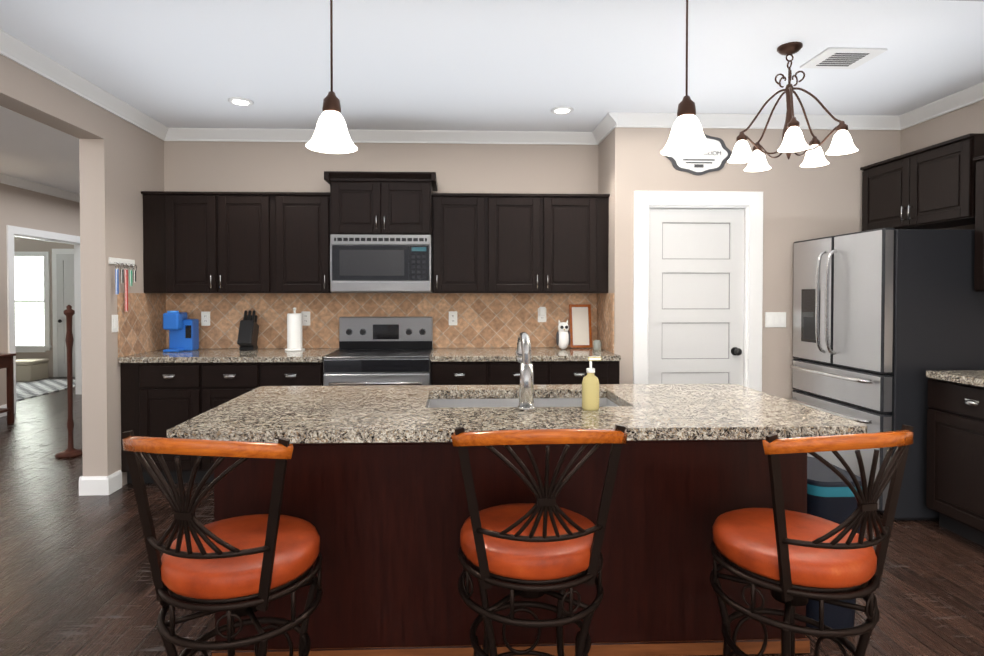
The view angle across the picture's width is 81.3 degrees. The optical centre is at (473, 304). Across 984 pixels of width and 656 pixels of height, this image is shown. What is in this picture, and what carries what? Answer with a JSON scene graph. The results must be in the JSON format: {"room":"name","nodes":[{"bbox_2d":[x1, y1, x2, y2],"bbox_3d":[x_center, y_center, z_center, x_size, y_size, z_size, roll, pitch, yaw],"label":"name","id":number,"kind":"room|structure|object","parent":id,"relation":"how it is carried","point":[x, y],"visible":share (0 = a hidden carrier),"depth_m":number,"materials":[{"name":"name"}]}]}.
{"room":"kitchen","nodes":[
{"label":"kitchen","id":0,"kind":"room"},
{"bbox_2d":[0,183,79,405],"bbox_3d":[-5.240,-0.050,3.581,0.120,2.700,14.000,0,1,-2],"label":"wall","id":1,"kind":"structure","parent":0,"point":[24,208],"depth_m":6.71,"materials":[{"name":"beige paint"}]},
{"bbox_2d":[0,404,6,416],"bbox_3d":[-5.102,1.268,1.549,0.016,0.125,9.890,0,1,-2],"label":"baseboard","id":2,"kind":"structure","parent":1,"relation":"attached to","point":[2,406],"depth_m":6.41,"materials":[{"name":"white"}]},
{"bbox_2d":[0,173,79,202],"bbox_3d":[-5.145,-1.354,3.564,0.068,0.090,14.000,0,1,-2],"label":"crown molding","id":3,"kind":"structure","parent":1,"relation":"attached to","point":[5,179],"depth_m":6.91,"materials":[{"name":"white"}]},
{"bbox_2d":[6,225,81,413],"bbox_3d":[-5.354,0.170,7.203,0.138,2.150,1.440,0,1,-2],"label":"trim","id":4,"kind":"structure","parent":1,"relation":"attached to","point":[12,232],"depth_m":6.95,"materials":[{"name":"white wood"}]},
{"bbox_2d":[14,237,73,376],"bbox_3d":[-7.406,-0.142,9.585,3.800,2.700,0.150,0,1,-2],"label":"wall","id":5,"kind":"structure","parent":0,"point":[26,245],"depth_m":9.51,"materials":[{"name":"beige paint"}]},
{"bbox_2d":[14,252,51,351],"bbox_3d":[-7.502,-0.035,9.482,0.960,1.670,0.048,0,1,-2],"label":"window","id":6,"kind":"structure","parent":5,"relation":"in","point":[32,301],"depth_m":9.50,"materials":[{"name":"white glass"}]},
{"bbox_2d":[52,249,74,376],"bbox_3d":[-6.466,0.145,9.489,1.050,2.130,0.110,0,1,-2],"label":"entry door","id":7,"kind":"structure","parent":5,"relation":"in","point":[63,297],"depth_m":9.49,"materials":[{"name":"grey wood"}]},
{"bbox_2d":[0,54,163,485],"bbox_3d":[-2.564,-0.051,3.672,0.165,2.700,14.000,0,1,-2],"label":"wall","id":8,"kind":"structure","parent":0,"point":[121,164],"depth_m":3.88,"materials":[{"name":"beige paint"}]},
{"bbox_2d":[0,29,167,140],"bbox_3d":[-2.345,-1.309,0.658,0.068,0.090,7.999,0,1,-2],"label":"crown molding","id":9,"kind":"structure","parent":8,"relation":"attached to","point":[16,50],"depth_m":3.50,"materials":[{"name":"white wood"}]},
{"bbox_2d":[79,470,121,495],"bbox_3d":[-2.727,1.203,5.779,0.016,0.125,3.817,0,1,-2],"label":"baseboard","id":10,"kind":"structure","parent":8,"relation":"attached to","point":[100,485],"depth_m":3.87,"materials":[{"name":"white wood"}]},
{"bbox_2d":[112,315,117,331],"bbox_3d":[-2.486,0.134,3.975,0.009,0.120,0.075,0,1,-2],"label":"light switch","id":11,"kind":"object","parent":8,"relation":"attached to","point":[114,323],"visible":1,"depth_m":3.96,"materials":[{"name":"white plastic"}]},
{"bbox_2d":[108,257,136,311],"bbox_3d":[-2.474,-0.135,4.054,0.040,0.375,0.300,0,1,-2],"label":"key rack","id":12,"kind":"object","parent":8,"relation":"attached to","point":[123,262],"visible":1,"depth_m":4.04,"materials":[{"name":"white plastic"}]},
{"bbox_2d":[164,141,597,348],"bbox_3d":[-0.822,-0.069,4.814,3.725,2.700,0.165,0,1,-2],"label":"wall","id":13,"kind":"structure","parent":0,"point":[199,166],"depth_m":4.72,"materials":[{"name":"beige paint"}]},
{"bbox_2d":[141,191,272,292],"bbox_3d":[-2.022,-0.470,4.509,0.973,0.764,0.348,0,1,-2],"label":"upper cabinet","id":14,"kind":"object","parent":13,"relation":"attached to","point":[236,242],"depth_m":4.34,"materials":[{"name":"black wood"}]},
{"bbox_2d":[273,192,337,292],"bbox_3d":[-1.313,-0.470,4.533,0.446,0.764,0.348,0,1,-2],"label":"upper cabinet","id":15,"kind":"object","parent":13,"relation":"attached to","point":[301,220],"depth_m":4.36,"materials":[{"name":"black wood"}]},
{"bbox_2d":[117,293,613,356],"bbox_3d":[-0.726,0.141,4.401,3.556,0.450,0.668,0,1,-2],"label":"backsplash","id":16,"kind":"structure","parent":13,"relation":"attached to","point":[485,320],"depth_m":4.71,"materials":[{"name":"tile"}]},
{"bbox_2d":[201,312,209,325],"bbox_3d":[-2.186,0.119,4.671,0.072,0.116,0.008,0,1,-2],"label":"electrical outlet","id":17,"kind":"object","parent":16,"relation":"attached to","point":[205,318],"visible":1,"depth_m":4.67,"materials":[{"name":"white plastic"}]},
{"bbox_2d":[301,311,309,325],"bbox_3d":[-1.376,0.118,4.699,0.072,0.116,0.008,0,1,-2],"label":"electrical outlet","id":18,"kind":"object","parent":16,"relation":"attached to","point":[305,318],"visible":0.92,"depth_m":4.70,"materials":[{"name":"white plastic"}]},
{"bbox_2d":[449,311,456,324],"bbox_3d":[-0.170,0.117,4.739,0.072,0.116,0.008,0,1,-2],"label":"electrical outlet","id":19,"kind":"object","parent":16,"relation":"attached to","point":[452,317],"visible":1,"depth_m":4.74,"materials":[{"name":"white plastic"}]},
{"bbox_2d":[538,307,545,321],"bbox_3d":[0.572,0.086,4.748,0.072,0.128,0.040,0,1,-2],"label":"electrical outlet","id":20,"kind":"object","parent":16,"relation":"attached to","point":[541,314],"visible":1,"depth_m":4.74,"materials":[{"name":"white plastic"}]},
{"bbox_2d":[168,128,591,144],"bbox_3d":[-0.657,-1.371,4.682,3.536,0.090,0.068,0,1,-2],"label":"crown molding","id":21,"kind":"structure","parent":13,"relation":"attached to","point":[174,134],"depth_m":4.68,"materials":[{"name":"white"}]},
{"bbox_2d":[324,171,437,235],"bbox_3d":[-0.704,-0.760,4.496,0.830,0.462,0.453,0,1,-2],"label":"upper cabinet","id":22,"kind":"object","parent":13,"relation":"attached to","point":[380,203],"visible":1,"depth_m":4.30,"materials":[{"name":"black wood"}]},
{"bbox_2d":[330,234,431,292],"bbox_3d":[-0.705,-0.309,4.514,0.754,0.434,0.430,0,1,-2],"label":"microwave","id":23,"kind":"object","parent":22,"relation":"attached to","point":[380,263],"visible":1,"depth_m":4.30,"materials":[{"name":"silver metal"}]},
{"bbox_2d":[432,193,496,292],"bbox_3d":[-0.078,-0.471,4.575,0.489,0.764,0.348,0,1,-2],"label":"upper cabinet","id":24,"kind":"object","parent":13,"relation":"attached to","point":[464,225],"depth_m":4.40,"materials":[{"name":"black wood"}]},
{"bbox_2d":[497,193,609,292],"bbox_3d":[0.533,-0.471,4.595,1.026,0.764,0.348,0,1,-2],"label":"upper cabinet","id":25,"kind":"object","parent":13,"relation":"attached to","point":[547,243],"depth_m":4.43,"materials":[{"name":"black wood"}]},
{"bbox_2d":[0,377,983,655],"bbox_3d":[-2.928,1.347,3.781,12.715,0.100,14.200,0,1,-2],"label":"floor","id":26,"kind":"structure","parent":0,"point":[76,577],"depth_m":2.81,"materials":[{"name":"brown wood"}]},
{"bbox_2d":[0,353,15,423],"bbox_3d":[-5.030,0.902,5.454,0.407,0.740,1.240,0,1,-2],"label":"console table","id":27,"kind":"object","parent":26,"relation":"on","point":[6,360],"visible":1,"depth_m":6.02,"materials":[{"name":"brown wood"}]},
{"bbox_2d":[16,379,74,400],"bbox_3d":[-6.859,1.225,8.099,1.950,0.012,2.100,0,1,-2],"label":"entry rug","id":28,"kind":"object","parent":26,"relation":"on","point":[25,390],"visible":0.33,"depth_m":8.35,"materials":[{"name":"white fabric"}]},
{"bbox_2d":[16,359,48,381],"bbox_3d":[-7.103,1.044,9.088,0.450,0.317,0.420,0,1,-2],"label":"ottoman","id":29,"kind":"object","parent":28,"relation":"on","point":[28,370],"visible":0.75,"depth_m":8.93,"materials":[{"name":"beige fabric"}]},
{"bbox_2d":[55,305,81,458],"bbox_3d":[-3.422,0.641,4.854,0.220,1.280,0.220,0,1,-2],"label":"stand","id":30,"kind":"object","parent":26,"relation":"on","point":[70,451],"visible":1,"depth_m":4.84,"materials":[{"name":"brown wood"}]},
{"bbox_2d":[120,363,211,482],"bbox_3d":[-2.187,0.848,4.355,0.631,0.880,0.682,0,1,-2],"label":"base cabinet","id":31,"kind":"object","parent":26,"relation":"on","point":[159,399],"depth_m":4.04,"materials":[{"name":"black wood"}]},
{"bbox_2d":[122,431,322,655],"bbox_3d":[-0.689,0.826,1.652,0.524,1.008,0.540,0,1,-2],"label":"stool","id":32,"kind":"object","parent":26,"relation":"on","point":[238,567],"visible":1,"depth_m":1.49,"materials":[{"name":"orange leather"}]},
{"bbox_2d":[208,362,267,480],"bbox_3d":[-1.735,0.848,4.371,0.546,0.880,0.682,0,1,-2],"label":"base cabinet","id":33,"kind":"object","parent":26,"relation":"on","point":[226,381],"depth_m":4.05,"materials":[{"name":"black wood"}]},
{"bbox_2d":[268,362,323,385],"bbox_3d":[-1.341,0.848,4.384,0.514,0.880,0.682,0,1,-2],"label":"base cabinet","id":34,"kind":"object","parent":26,"relation":"on","point":[279,373],"depth_m":4.07,"materials":[{"name":"black wood"}]},
{"bbox_2d":[323,317,432,385],"bbox_3d":[-0.699,0.698,4.363,0.752,1.180,0.707,0,1,-2],"label":"range","id":35,"kind":"object","parent":26,"relation":"on","point":[384,351],"visible":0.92,"depth_m":4.31,"materials":[{"name":"silver metal"}]},
{"bbox_2d":[431,362,499,384],"bbox_3d":[-0.077,0.847,4.427,0.479,0.880,0.682,0,1,-2],"label":"base cabinet","id":36,"kind":"object","parent":26,"relation":"on","point":[442,373],"depth_m":4.11,"materials":[{"name":"black wood"}]},
{"bbox_2d":[211,439,809,655],"bbox_3d":[0.146,0.878,2.451,2.234,0.879,0.680,0,1,-2],"label":"kitchen island","id":37,"kind":"object","parent":26,"relation":"on","point":[387,520],"visible":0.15,"depth_m":2.13,"materials":[{"name":"brown wood"}]},
{"bbox_2d":[167,384,866,442],"bbox_3d":[0.151,0.419,2.320,2.310,0.040,0.920,0,1,-2],"label":"island countertop","id":38,"kind":"structure","parent":37,"relation":"on","point":[345,414],"depth_m":2.07,"materials":[{"name":"stone"}]},
{"bbox_2d":[428,398,617,407],"bbox_3d":[0.215,0.545,2.432,0.827,0.214,0.417,0,1,-2],"label":"island sink","id":39,"kind":"object","parent":38,"relation":"in","point":[538,402],"visible":0.02,"depth_m":2.63,"materials":[{"name":"silver metal"}]},
{"bbox_2d":[516,332,534,410],"bbox_3d":[0.198,0.254,2.267,0.066,0.290,0.262,0,1,-2],"label":"faucet","id":40,"kind":"object","parent":38,"relation":"on","point":[526,386],"visible":1,"depth_m":2.15,"materials":[{"name":"silver metal"}]},
{"bbox_2d":[582,356,601,410],"bbox_3d":[0.449,0.300,2.178,0.073,0.200,0.065,0,1,-2],"label":"soap bottle","id":41,"kind":"object","parent":38,"relation":"on","point":[590,391],"visible":1,"depth_m":2.15,"materials":[{"name":"yellow plastic"}]},
{"bbox_2d":[500,361,559,384],"bbox_3d":[0.314,0.847,4.440,0.576,0.880,0.682,0,1,-2],"label":"base cabinet","id":42,"kind":"object","parent":26,"relation":"on","point":[544,372],"depth_m":4.12,"materials":[{"name":"black wood"}]},
{"bbox_2d":[451,424,626,655],"bbox_3d":[0.182,0.825,1.741,0.496,1.008,0.520,0,1,-2],"label":"stool","id":43,"kind":"object","parent":26,"relation":"on","point":[545,543],"visible":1,"depth_m":1.59,"materials":[{"name":"orange leather"}]},
{"bbox_2d":[560,361,619,383],"bbox_3d":[0.759,0.847,4.455,0.586,0.880,0.682,0,1,-2],"label":"base cabinet","id":44,"kind":"object","parent":26,"relation":"on","point":[571,372],"depth_m":4.14,"materials":[{"name":"black wood"}]},
{"bbox_2d":[118,347,620,362],"bbox_3d":[-0.725,0.387,4.403,3.556,0.040,0.673,0,1,-2],"label":"countertop","id":45,"kind":"structure","parent":44,"relation":"on","point":[258,355],"depth_m":4.13,"materials":[{"name":"stone"}]},
{"bbox_2d":[163,311,198,351],"bbox_3d":[-2.279,0.207,4.463,0.180,0.315,0.225,0,1,-2],"label":"coffee maker","id":46,"kind":"object","parent":45,"relation":"on","point":[183,331],"visible":1,"depth_m":4.45,"materials":[{"name":"blue plastic"}]},
{"bbox_2d":[237,310,258,350],"bbox_3d":[-1.786,0.207,4.540,0.110,0.313,0.199,0,1,-2],"label":"knife block","id":47,"kind":"object","parent":45,"relation":"on","point":[248,333],"visible":1,"depth_m":4.50,"materials":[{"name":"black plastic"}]},
{"bbox_2d":[285,307,304,350],"bbox_3d":[-1.410,0.195,4.515,0.150,0.339,0.150,0,1,-2],"label":"paper towel","id":48,"kind":"object","parent":45,"relation":"on","point":[294,332],"visible":1,"depth_m":4.47,"materials":[{"name":"white paper"}]},
{"bbox_2d":[556,320,569,348],"bbox_3d":[0.719,0.243,4.583,0.114,0.240,0.095,0,1,-2],"label":"owl figurine","id":49,"kind":"object","parent":45,"relation":"on","point":[563,338],"visible":1,"depth_m":4.56,"materials":[{"name":"white ceramic"}]},
{"bbox_2d":[569,304,591,347],"bbox_3d":[0.884,0.181,4.733,0.180,0.357,0.074,0,1,-2],"label":"framed picture","id":50,"kind":"object","parent":45,"relation":"on","point":[580,325],"visible":0.96,"depth_m":4.73,"materials":[{"name":"brown wood"}]},
{"bbox_2d":[593,340,600,350],"bbox_3d":[0.977,0.324,4.518,0.064,0.080,0.064,0,1,-2],"label":"jar","id":51,"kind":"object","parent":45,"relation":"on","point":[596,345],"visible":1,"depth_m":4.49,"materials":[{"name":"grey glass"}]},
{"bbox_2d":[709,424,913,655],"bbox_3d":[0.974,0.825,1.709,0.524,1.008,0.540,0,1,-2],"label":"stool","id":52,"kind":"object","parent":26,"relation":"on","point":[790,560],"visible":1,"depth_m":1.56,"materials":[{"name":"orange leather"}]},
{"bbox_2d":[806,456,861,628],"bbox_3d":[1.448,1.008,2.443,0.235,0.620,0.367,0,1,-2],"label":"trash can","id":53,"kind":"object","parent":26,"relation":"on","point":[830,496],"visible":0.25,"depth_m":2.29,"materials":[{"name":"black plastic"}]},
{"bbox_2d":[790,228,983,519],"bbox_3d":[2.798,0.417,3.873,0.930,1.757,0.915,0,1,-2],"label":"fridge","id":54,"kind":"object","parent":26,"relation":"on","point":[885,320],"visible":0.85,"depth_m":3.42,"materials":[{"name":"grey metal"}]},
{"bbox_2d":[926,378,983,546],"bbox_3d":[2.965,0.869,3.041,0.652,0.880,0.663,0,1,-2],"label":"base cabinet","id":55,"kind":"object","parent":26,"relation":"on","point":[955,462],"visible":1,"depth_m":3.11,"materials":[{"name":"black wood"}]},
{"bbox_2d":[926,370,983,386],"bbox_3d":[2.977,0.417,2.443,0.668,0.040,1.755,0,1,-2],"label":"countertop","id":56,"kind":"structure","parent":55,"relation":"on","point":[972,377],"depth_m":3.14,"materials":[{"name":"stone"}]},
{"bbox_2d":[0,0,983,193],"bbox_3d":[-2.928,-1.452,3.738,12.715,0.100,14.200,0,1,-2],"label":"ceiling","id":57,"kind":"structure","parent":0,"point":[497,65],"depth_m":3.27,"materials":[{"name":"white paint"}]},
{"bbox_2d":[228,97,253,105],"bbox_3d":[-1.612,-1.399,3.963,0.168,0.011,0.168,0,1,-2],"label":"recessed light","id":58,"kind":"object","parent":57,"relation":"in","point":[238,101],"visible":1,"depth_m":3.95,"materials":[{"name":"white"}]},
{"bbox_2d":[306,0,357,153],"bbox_3d":[-0.564,-1.001,2.274,0.202,0.755,0.202,0,1,-2],"label":"pendant light","id":59,"kind":"object","parent":57,"relation":"hanging from","point":[331,135],"visible":1,"depth_m":2.25,"materials":[{"name":"white glass"}]},
{"bbox_2d":[551,106,573,114],"bbox_3d":[0.643,-1.402,4.150,0.168,0.011,0.168,0,1,-2],"label":"recessed light","id":60,"kind":"object","parent":57,"relation":"in","point":[561,110],"visible":0.98,"depth_m":4.14,"materials":[{"name":"white"}]},
{"bbox_2d":[660,0,712,156],"bbox_3d":[0.865,-1.002,2.322,0.202,0.755,0.202,0,1,-2],"label":"pendant light","id":61,"kind":"object","parent":57,"relation":"hanging from","point":[687,137],"visible":1,"depth_m":2.30,"materials":[{"name":"white glass"}]},
{"bbox_2d":[727,42,857,171],"bbox_3d":[1.696,-1.087,3.110,0.602,0.609,0.605,0,1,-2],"label":"chandelier","id":62,"kind":"object","parent":57,"relation":"hanging from","point":[795,142],"visible":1,"depth_m":3.09,"materials":[{"name":"brown metal"}]},
{"bbox_2d":[800,48,886,68],"bbox_3d":[2.085,-1.387,3.239,0.330,0.012,0.260,0,1,-2],"label":"ceiling vent","id":63,"kind":"object","parent":57,"relation":"in","point":[840,58],"visible":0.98,"depth_m":3.22,"materials":[{"name":"white metal"}]},
{"bbox_2d":[952,0,983,1],"bbox_3d":[0.467,-1.283,1.799,6.367,0.180,0.916,0,1,-2],"label":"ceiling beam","id":64,"kind":"structure","parent":57,"relation":"attached to","point":[968,0],"depth_m":2.26,"materials":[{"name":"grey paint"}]},
{"bbox_2d":[598,138,605,193],"bbox_3d":[1.134,-0.067,4.720,0.180,2.700,0.485,0,1,-2],"label":"wall","id":65,"kind":"structure","parent":0,"point":[602,146],"depth_m":4.65,"materials":[{"name":"beige paint"}]},
{"bbox_2d":[592,118,612,144],"bbox_3d":[1.017,-1.368,4.483,0.068,0.090,0.420,0,1,-2],"label":"crown molding","id":66,"kind":"structure","parent":65,"relation":"attached to","point":[599,133],"depth_m":4.58,"materials":[{"name":"white"}]},
{"bbox_2d":[606,127,900,400],"bbox_3d":[2.233,-0.063,4.417,2.355,2.700,0.165,0,1,-2],"label":"wall","id":67,"kind":"structure","parent":0,"point":[803,203],"depth_m":4.33,"materials":[{"name":"beige paint"}]},
{"bbox_2d":[633,191,762,391],"bbox_3d":[1.687,0.221,4.378,0.980,2.135,0.213,0,1,-2],"label":"door","id":68,"kind":"structure","parent":67,"relation":"in","point":[697,284],"depth_m":4.34,"materials":[{"name":"white wood"}]},
{"bbox_2d":[666,133,731,174],"bbox_3d":[1.689,-1.126,4.294,0.515,0.318,0.010,0,1,-2],"label":"sign","id":69,"kind":"object","parent":67,"relation":"attached to","point":[702,164],"visible":0.58,"depth_m":4.29,"materials":[{"name":"grey"}]},
{"bbox_2d":[604,112,899,129],"bbox_3d":[2.081,-1.365,4.274,2.180,0.090,0.068,0,1,-2],"label":"crown molding","id":70,"kind":"structure","parent":67,"relation":"attached to","point":[612,120],"depth_m":4.27,"materials":[{"name":"white"}]},
{"bbox_2d":[765,312,785,327],"bbox_3d":[2.288,0.119,4.334,0.160,0.116,0.009,0,1,-2],"label":"switch plate","id":71,"kind":"object","parent":67,"relation":"attached to","point":[775,319],"visible":1,"depth_m":4.33,"materials":[{"name":"white plastic"}]},
{"bbox_2d":[901,100,983,229],"bbox_3d":[3.457,-0.004,0.624,0.165,2.700,7.500,0,1,-2],"label":"wall","id":72,"kind":"structure","parent":0,"point":[968,119],"depth_m":3.95,"materials":[{"name":"beige paint"}]},
{"bbox_2d":[860,133,983,230],"bbox_3d":[3.087,-0.773,3.872,0.351,0.498,0.920,0,1,-2],"label":"upper cabinet","id":73,"kind":"object","parent":72,"relation":"attached to","point":[932,187],"visible":0.94,"depth_m":3.75,"materials":[{"name":"black wood"}]},
{"bbox_2d":[900,81,983,129],"bbox_3d":[3.340,-1.308,0.599,0.068,0.090,7.499,0,1,-2],"label":"crown molding","id":74,"kind":"structure","parent":72,"relation":"attached to","point":[975,93],"depth_m":3.92,"materials":[{"name":"white"}]},
{"bbox_2d":[973,155,983,291],"bbox_3d":[3.136,-0.463,2.914,0.318,0.790,0.968,0,1,-2],"label":"upper cabinet","id":75,"kind":"object","parent":72,"relation":"attached to","point":[979,246],"visible":0.98,"depth_m":3.34,"materials":[{"name":"black wood"}]}
]}

